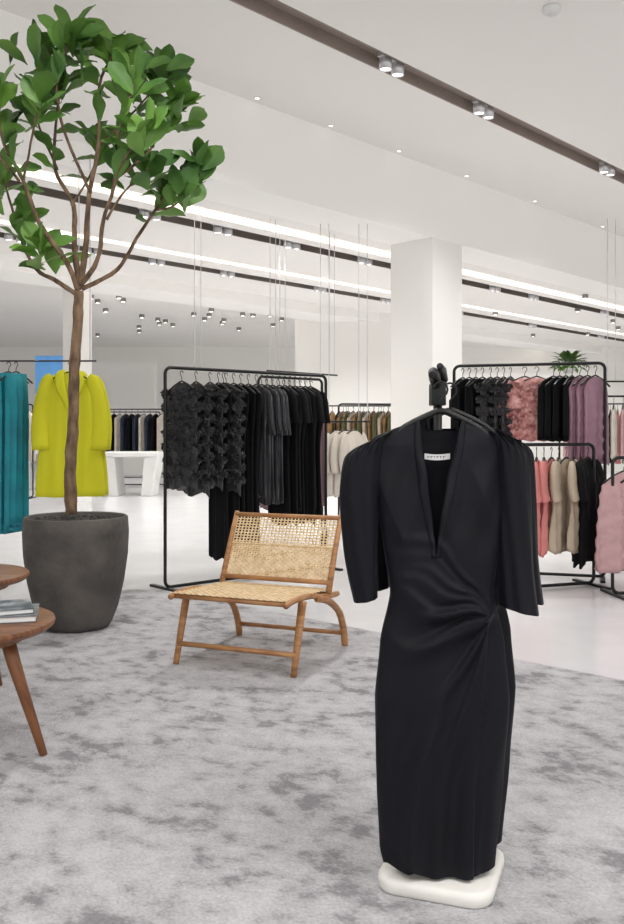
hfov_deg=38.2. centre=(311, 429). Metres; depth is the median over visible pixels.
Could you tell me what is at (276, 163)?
ceiling
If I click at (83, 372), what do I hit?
coat
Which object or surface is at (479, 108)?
track spotlight
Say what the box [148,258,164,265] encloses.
track spotlight
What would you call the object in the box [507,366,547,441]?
blouse
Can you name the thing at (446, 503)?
dress
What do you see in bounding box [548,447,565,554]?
blouse
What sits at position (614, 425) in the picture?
garment
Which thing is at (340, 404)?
clothes rack
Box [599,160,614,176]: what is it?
track spotlight
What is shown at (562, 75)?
ceiling
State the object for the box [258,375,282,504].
dress
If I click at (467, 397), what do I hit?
blouse
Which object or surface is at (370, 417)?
blouse
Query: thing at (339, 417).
blouse
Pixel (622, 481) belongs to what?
blouse
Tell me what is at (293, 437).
dress
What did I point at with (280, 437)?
dress
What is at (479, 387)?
blouse
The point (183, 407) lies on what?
blouse
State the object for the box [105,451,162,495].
display table
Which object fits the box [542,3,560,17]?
smoke detector
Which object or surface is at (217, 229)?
track spotlight
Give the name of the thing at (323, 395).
dress
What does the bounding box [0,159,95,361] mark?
rail
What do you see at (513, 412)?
blouse
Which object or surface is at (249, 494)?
gown
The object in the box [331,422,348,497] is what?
jacket
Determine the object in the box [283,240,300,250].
track spotlight
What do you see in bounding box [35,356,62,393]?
window
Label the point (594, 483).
blouse
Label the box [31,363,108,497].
coat
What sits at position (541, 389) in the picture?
blouse
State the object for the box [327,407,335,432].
garment
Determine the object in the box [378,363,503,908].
display stand
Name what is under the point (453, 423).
blouse
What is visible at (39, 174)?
trim
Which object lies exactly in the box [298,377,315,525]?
dress
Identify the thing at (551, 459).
blouse
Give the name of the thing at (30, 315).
ceiling
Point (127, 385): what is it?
wall
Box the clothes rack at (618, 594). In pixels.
[600,456,623,600]
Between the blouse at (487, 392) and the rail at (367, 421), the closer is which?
the blouse at (487, 392)
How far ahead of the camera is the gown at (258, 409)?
7.16 m
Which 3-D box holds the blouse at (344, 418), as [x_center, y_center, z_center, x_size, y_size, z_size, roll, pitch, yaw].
[0.491,0.038,12.133,0.087,0.742,0.416,0,0,27]
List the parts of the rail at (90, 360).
rail, rod, rod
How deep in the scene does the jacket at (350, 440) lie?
9.52 m
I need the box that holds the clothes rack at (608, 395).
[559,395,623,456]
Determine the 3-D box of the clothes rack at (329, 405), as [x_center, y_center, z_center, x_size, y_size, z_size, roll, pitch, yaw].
[0.900,0.368,16.800,1.526,1.663,0.440,0,0,0]
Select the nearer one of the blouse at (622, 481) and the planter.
the blouse at (622, 481)
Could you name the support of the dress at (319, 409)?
hanging from the clothes rack at (167, 587)
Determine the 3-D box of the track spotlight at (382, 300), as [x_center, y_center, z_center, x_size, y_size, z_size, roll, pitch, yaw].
[1.365,-2.424,16.639,0.110,0.152,0.300,0,0,43]
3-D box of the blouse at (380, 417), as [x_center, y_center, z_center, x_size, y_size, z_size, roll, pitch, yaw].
[0.973,0.037,12.231,0.088,0.741,0.417,0,0,27]
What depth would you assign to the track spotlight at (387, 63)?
7.40 m
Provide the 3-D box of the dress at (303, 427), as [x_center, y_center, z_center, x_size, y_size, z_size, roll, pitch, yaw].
[-0.137,0.147,7.607,0.086,1.201,0.438,0,0,-36]
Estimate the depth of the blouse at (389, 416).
12.09 m
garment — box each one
[29,411,35,462]
[108,410,116,450]
[114,410,122,450]
[120,410,128,450]
[126,410,134,450]
[132,410,140,450]
[138,410,146,450]
[144,411,152,450]
[150,414,158,450]
[157,414,162,450]
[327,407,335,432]
[335,412,340,429]
[563,441,567,457]
[608,409,611,463]
[610,403,618,459]
[615,405,620,463]
[619,398,623,459]
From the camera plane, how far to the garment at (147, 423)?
19.34 m
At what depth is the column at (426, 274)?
10.49 m
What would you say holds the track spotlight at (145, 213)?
attached to the trim
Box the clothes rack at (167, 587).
[150,366,342,591]
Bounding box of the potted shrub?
[549,350,589,372]
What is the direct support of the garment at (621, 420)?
hanging from the clothes rack at (608, 395)
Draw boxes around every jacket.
[327,422,340,497]
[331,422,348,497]
[339,422,367,472]
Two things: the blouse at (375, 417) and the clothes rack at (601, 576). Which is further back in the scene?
the blouse at (375, 417)
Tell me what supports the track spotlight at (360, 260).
attached to the trim
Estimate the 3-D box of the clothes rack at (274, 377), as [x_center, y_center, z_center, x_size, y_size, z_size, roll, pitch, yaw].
[-0.200,0.344,8.675,0.840,1.713,0.440,0,0,-43]
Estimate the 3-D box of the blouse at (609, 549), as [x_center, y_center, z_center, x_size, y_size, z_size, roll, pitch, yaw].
[2.269,0.627,6.555,0.518,0.821,0.217,0,0,-20]
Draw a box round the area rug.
[0,589,623,923]
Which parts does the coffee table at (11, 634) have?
leg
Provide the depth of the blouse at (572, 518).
6.65 m
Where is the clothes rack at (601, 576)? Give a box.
[453,361,606,582]
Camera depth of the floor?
7.17 m
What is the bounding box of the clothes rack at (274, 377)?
[254,375,331,559]
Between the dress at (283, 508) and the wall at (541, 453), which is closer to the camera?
the dress at (283, 508)
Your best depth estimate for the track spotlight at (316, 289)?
15.30 m
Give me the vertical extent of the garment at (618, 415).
1.018 m
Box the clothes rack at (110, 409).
[110,409,162,484]
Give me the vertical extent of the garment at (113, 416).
1.022 m
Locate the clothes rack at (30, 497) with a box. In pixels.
[29,404,35,498]
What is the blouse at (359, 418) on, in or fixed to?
hanging from the clothes rack at (340, 404)
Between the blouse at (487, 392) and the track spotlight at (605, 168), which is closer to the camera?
the blouse at (487, 392)
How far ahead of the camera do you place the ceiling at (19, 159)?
10.77 m
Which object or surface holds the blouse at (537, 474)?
hanging from the clothes rack at (577, 581)
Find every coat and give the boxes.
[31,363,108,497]
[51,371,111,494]
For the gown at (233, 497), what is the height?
1.481 m
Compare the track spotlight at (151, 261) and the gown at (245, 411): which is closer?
the gown at (245, 411)
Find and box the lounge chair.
[168,510,347,677]
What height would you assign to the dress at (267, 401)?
1.021 m
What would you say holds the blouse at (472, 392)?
hanging from the clothes rack at (601, 576)
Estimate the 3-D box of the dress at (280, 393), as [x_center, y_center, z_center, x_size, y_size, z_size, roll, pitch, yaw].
[-0.363,0.057,7.405,0.080,1.021,0.430,0,0,-45]
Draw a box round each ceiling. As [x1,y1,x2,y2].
[0,149,623,313]
[0,188,623,338]
[0,238,623,346]
[278,0,623,169]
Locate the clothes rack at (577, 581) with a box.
[524,443,610,589]
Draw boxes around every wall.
[0,347,623,471]
[92,363,156,474]
[462,373,598,460]
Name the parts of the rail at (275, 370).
rod, rail, rod, rod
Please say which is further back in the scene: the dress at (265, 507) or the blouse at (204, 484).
the dress at (265, 507)
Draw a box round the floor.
[0,472,623,679]
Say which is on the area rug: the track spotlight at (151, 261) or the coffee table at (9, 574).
the coffee table at (9, 574)
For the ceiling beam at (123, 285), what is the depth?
15.74 m
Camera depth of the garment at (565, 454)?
11.81 m
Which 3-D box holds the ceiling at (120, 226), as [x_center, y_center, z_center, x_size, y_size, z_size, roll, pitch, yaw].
[0.737,-2.550,14.353,1.900,0.300,50.000,0,0,43]
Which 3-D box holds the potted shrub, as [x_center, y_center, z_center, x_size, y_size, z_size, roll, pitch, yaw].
[3.894,-1.035,13.600,0.651,0.370,0.577,0,0,0]
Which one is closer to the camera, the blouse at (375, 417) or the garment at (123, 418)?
the blouse at (375, 417)
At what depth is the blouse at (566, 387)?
7.18 m
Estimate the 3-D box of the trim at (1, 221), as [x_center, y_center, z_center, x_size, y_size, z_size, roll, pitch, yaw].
[0.437,-2.393,14.633,0.138,0.015,50.000,0,0,43]
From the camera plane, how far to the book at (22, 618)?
3.34 m
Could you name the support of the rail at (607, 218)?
hanging from the ceiling at (19, 159)
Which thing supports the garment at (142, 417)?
hanging from the clothes rack at (110, 409)
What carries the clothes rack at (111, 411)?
on the floor
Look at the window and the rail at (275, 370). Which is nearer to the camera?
the rail at (275, 370)
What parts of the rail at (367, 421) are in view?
rod, rail, rod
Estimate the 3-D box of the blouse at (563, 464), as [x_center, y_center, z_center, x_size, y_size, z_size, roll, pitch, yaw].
[1.946,0.527,6.879,0.133,0.801,0.641,0,0,39]
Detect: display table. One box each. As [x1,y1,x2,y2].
[29,450,38,489]
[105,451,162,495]
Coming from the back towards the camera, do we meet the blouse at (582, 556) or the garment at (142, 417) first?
the garment at (142, 417)
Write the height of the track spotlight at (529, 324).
0.152 m
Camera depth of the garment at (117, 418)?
19.36 m
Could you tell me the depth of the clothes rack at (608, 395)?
11.99 m
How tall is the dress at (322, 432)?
1.242 m
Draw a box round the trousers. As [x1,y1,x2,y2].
[0,362,28,533]
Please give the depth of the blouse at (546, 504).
6.55 m
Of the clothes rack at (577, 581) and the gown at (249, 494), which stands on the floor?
the clothes rack at (577, 581)
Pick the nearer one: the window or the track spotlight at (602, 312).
the track spotlight at (602, 312)
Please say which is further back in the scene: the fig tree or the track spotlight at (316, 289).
the track spotlight at (316, 289)
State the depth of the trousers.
7.23 m
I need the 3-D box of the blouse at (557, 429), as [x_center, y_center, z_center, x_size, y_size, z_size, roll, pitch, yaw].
[2.072,-0.213,7.336,0.373,0.621,0.079,0,0,-41]
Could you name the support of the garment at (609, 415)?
hanging from the clothes rack
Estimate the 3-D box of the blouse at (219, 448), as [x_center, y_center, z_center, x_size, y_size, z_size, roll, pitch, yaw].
[-0.796,0.007,7.011,0.152,0.922,0.487,0,0,-37]
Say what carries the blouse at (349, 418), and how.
hanging from the clothes rack at (340, 404)
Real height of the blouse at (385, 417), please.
0.742 m
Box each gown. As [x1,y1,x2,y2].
[209,372,231,560]
[223,373,242,558]
[231,373,248,545]
[238,374,255,556]
[246,374,261,554]
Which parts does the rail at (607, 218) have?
rod, rod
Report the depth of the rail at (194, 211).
9.78 m
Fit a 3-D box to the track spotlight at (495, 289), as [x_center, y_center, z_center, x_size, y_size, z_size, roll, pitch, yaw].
[3.110,-2.424,15.285,0.110,0.152,0.300,0,0,43]
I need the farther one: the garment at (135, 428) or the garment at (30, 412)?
the garment at (135, 428)
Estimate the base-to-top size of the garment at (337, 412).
1.022 m
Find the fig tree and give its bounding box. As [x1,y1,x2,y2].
[0,4,224,632]
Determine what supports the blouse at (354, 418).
hanging from the clothes rack at (340, 404)
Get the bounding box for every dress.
[0,362,32,529]
[253,374,275,500]
[260,379,267,510]
[268,375,299,519]
[270,376,297,527]
[288,376,310,511]
[294,376,313,514]
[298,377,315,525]
[303,377,325,510]
[309,377,330,514]
[310,381,323,505]
[339,381,538,880]
[378,382,543,844]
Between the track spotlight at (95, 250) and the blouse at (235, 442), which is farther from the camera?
the track spotlight at (95, 250)
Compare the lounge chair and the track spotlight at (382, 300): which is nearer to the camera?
the lounge chair
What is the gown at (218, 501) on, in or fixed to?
hanging from the clothes rack at (167, 587)
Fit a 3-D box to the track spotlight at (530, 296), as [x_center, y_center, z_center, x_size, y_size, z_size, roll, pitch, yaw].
[3.997,-2.424,16.236,0.110,0.152,0.300,0,0,43]
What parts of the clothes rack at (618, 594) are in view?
frame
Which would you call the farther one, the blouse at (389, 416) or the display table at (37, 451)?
the display table at (37, 451)
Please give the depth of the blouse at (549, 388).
7.24 m
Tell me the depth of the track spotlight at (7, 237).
11.11 m
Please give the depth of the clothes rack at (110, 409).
19.49 m
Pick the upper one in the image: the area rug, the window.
the window
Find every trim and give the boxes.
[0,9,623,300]
[0,220,623,334]
[0,232,623,341]
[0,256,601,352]
[2,232,619,338]
[6,180,623,317]
[12,165,623,310]
[12,180,610,311]
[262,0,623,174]
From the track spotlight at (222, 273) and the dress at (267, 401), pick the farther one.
the track spotlight at (222, 273)
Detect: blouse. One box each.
[160,370,203,492]
[183,371,215,498]
[204,372,228,490]
[222,373,246,495]
[337,405,345,430]
[341,405,350,430]
[347,405,355,430]
[352,405,360,430]
[357,405,365,432]
[362,405,370,435]
[367,405,375,440]
[372,405,380,438]
[378,405,384,434]
[383,405,389,432]
[387,413,390,431]
[450,368,464,428]
[453,368,471,426]
[464,368,477,414]
[467,367,485,418]
[474,367,492,421]
[479,367,499,427]
[488,367,505,429]
[496,367,521,441]
[498,367,538,441]
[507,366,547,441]
[535,447,542,554]
[537,366,555,441]
[539,447,551,557]
[539,447,555,556]
[544,366,562,441]
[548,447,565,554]
[548,447,577,552]
[552,366,568,441]
[563,366,573,440]
[565,446,579,553]
[566,366,582,459]
[571,446,604,567]
[572,365,590,460]
[576,446,590,568]
[580,365,610,465]
[594,460,623,573]
[620,480,623,570]
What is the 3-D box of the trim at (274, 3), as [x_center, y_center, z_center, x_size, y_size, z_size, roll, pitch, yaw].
[4.149,-3.200,11.172,0.254,0.200,50.000,0,0,43]
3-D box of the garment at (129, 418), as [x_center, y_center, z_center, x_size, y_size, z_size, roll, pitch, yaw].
[-3.898,0.077,19.499,0.111,1.022,0.436,0,0,21]
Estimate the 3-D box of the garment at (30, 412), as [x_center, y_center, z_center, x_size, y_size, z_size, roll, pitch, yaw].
[-4.999,0.077,15.800,0.116,1.022,0.438,0,0,21]
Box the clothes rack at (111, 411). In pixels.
[111,411,159,477]
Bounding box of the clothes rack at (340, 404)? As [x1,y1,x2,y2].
[338,403,390,515]
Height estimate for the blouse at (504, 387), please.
0.682 m
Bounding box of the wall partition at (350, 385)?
[295,313,390,414]
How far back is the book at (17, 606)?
3.39 m
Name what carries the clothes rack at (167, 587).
on the floor
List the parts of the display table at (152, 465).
leg panel, leg panel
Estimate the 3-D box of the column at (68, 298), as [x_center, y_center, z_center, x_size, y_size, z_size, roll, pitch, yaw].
[-3.966,-0.600,15.211,0.350,3.600,0.340,0,0,43]
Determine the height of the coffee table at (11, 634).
0.474 m
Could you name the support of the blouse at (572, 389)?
hanging from the clothes rack at (601, 576)
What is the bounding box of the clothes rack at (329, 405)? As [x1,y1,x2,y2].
[329,405,390,406]
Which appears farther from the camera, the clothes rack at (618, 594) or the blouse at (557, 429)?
the blouse at (557, 429)
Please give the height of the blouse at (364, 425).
0.741 m
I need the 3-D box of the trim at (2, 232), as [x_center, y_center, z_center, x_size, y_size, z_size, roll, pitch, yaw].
[0.036,-2.450,15.007,0.020,0.099,50.000,0,0,43]
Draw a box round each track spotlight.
[4,233,20,242]
[88,247,101,255]
[138,208,160,220]
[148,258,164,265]
[212,224,231,235]
[220,270,234,277]
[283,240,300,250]
[314,286,325,292]
[357,256,371,265]
[378,52,404,77]
[380,298,390,303]
[472,98,494,119]
[489,285,500,292]
[528,294,538,300]
[528,323,536,327]
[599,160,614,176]
[600,309,608,315]
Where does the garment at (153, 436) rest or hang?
hanging from the clothes rack at (110, 409)
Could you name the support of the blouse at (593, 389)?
hanging from the clothes rack at (601, 576)
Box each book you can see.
[0,599,33,615]
[0,603,39,623]
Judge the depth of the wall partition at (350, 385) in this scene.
18.50 m
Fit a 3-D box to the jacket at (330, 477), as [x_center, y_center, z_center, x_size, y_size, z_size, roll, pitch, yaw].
[0.273,0.316,9.598,0.466,0.801,0.119,0,0,-41]
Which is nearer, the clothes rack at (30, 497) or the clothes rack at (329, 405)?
the clothes rack at (30, 497)
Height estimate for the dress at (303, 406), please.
1.142 m
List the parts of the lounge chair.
leg, seat rail, leg, post, seat rail, rail, rail, leg, seat rail, leg, post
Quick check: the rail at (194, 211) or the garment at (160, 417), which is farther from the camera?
the garment at (160, 417)
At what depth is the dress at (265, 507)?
8.44 m
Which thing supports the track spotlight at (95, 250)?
attached to the trim
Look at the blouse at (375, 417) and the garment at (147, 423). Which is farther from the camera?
the garment at (147, 423)
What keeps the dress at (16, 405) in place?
hanging from the rail at (90, 360)
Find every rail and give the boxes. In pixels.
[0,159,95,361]
[194,211,194,366]
[266,219,337,375]
[320,224,371,422]
[607,218,623,381]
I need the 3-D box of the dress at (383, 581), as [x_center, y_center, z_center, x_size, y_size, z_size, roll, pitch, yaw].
[0.373,0.500,2.453,0.514,1.263,0.146,0,0,7]
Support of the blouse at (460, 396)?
hanging from the clothes rack at (601, 576)
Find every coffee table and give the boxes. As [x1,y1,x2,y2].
[0,564,29,684]
[0,607,55,755]
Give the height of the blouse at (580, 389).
0.822 m
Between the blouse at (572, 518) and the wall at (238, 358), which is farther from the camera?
the wall at (238, 358)
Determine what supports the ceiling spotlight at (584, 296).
attached to the ceiling at (19, 159)
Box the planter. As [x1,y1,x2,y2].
[563,368,575,372]
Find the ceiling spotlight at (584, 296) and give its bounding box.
[582,294,587,298]
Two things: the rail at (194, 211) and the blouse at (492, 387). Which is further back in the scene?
the rail at (194, 211)
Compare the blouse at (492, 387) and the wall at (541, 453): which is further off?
the wall at (541, 453)
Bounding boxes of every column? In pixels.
[63,289,91,501]
[391,237,461,429]

